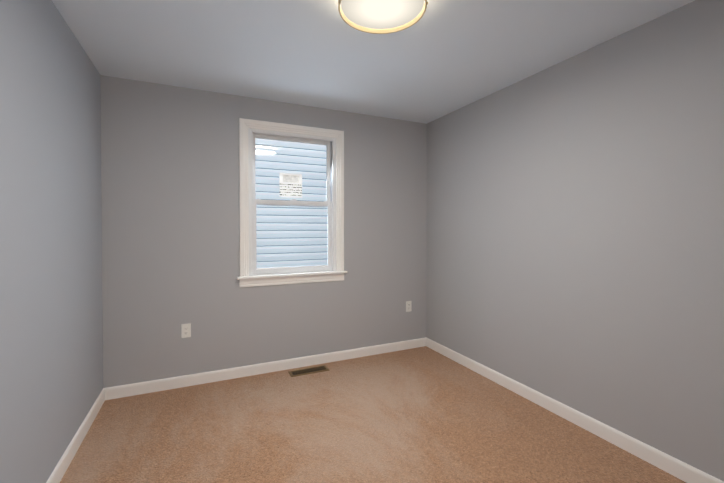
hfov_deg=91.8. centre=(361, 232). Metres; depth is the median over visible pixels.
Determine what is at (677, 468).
baseboard
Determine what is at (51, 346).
wall
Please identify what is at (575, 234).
wall
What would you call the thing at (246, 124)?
window frame
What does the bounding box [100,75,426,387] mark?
wall
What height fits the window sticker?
0.224 m
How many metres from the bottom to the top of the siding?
7.245 m
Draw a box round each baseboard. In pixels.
[46,388,104,482]
[104,337,425,399]
[426,337,723,482]
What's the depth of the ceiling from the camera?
2.21 m
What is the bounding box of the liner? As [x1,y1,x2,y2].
[248,128,335,275]
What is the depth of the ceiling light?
1.74 m
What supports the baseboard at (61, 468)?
attached to the wall at (51, 346)
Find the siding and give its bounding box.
[255,138,326,267]
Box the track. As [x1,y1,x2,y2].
[330,141,331,200]
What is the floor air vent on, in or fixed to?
on the floor
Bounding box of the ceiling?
[52,0,694,123]
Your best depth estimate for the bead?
3.32 m
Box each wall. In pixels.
[0,0,102,482]
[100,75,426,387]
[426,0,723,480]
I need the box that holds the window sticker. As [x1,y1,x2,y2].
[279,173,301,197]
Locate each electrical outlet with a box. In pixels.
[181,323,190,337]
[406,301,411,311]
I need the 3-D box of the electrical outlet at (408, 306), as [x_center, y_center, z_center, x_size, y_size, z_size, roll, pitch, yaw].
[0.502,0.798,3.772,0.070,0.114,0.007,0,1,-25]
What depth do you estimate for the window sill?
3.20 m
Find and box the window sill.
[237,271,346,279]
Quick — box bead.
[251,131,333,274]
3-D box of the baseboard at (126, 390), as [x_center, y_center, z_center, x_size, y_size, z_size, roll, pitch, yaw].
[-0.619,1.215,3.257,2.930,0.091,0.013,0,1,-25]
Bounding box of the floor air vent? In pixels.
[288,365,328,376]
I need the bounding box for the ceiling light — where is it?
[338,0,427,33]
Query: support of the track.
attached to the liner
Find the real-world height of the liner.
1.324 m
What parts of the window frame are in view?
sash glass, window sash, window apron, window sash, sash glass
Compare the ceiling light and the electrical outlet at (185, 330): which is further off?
the electrical outlet at (185, 330)
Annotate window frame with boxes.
[239,118,343,286]
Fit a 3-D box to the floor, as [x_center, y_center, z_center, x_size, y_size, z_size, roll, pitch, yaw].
[0.148,1.310,1.594,3.210,0.060,3.957,0,1,-25]
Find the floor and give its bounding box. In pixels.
[60,346,685,482]

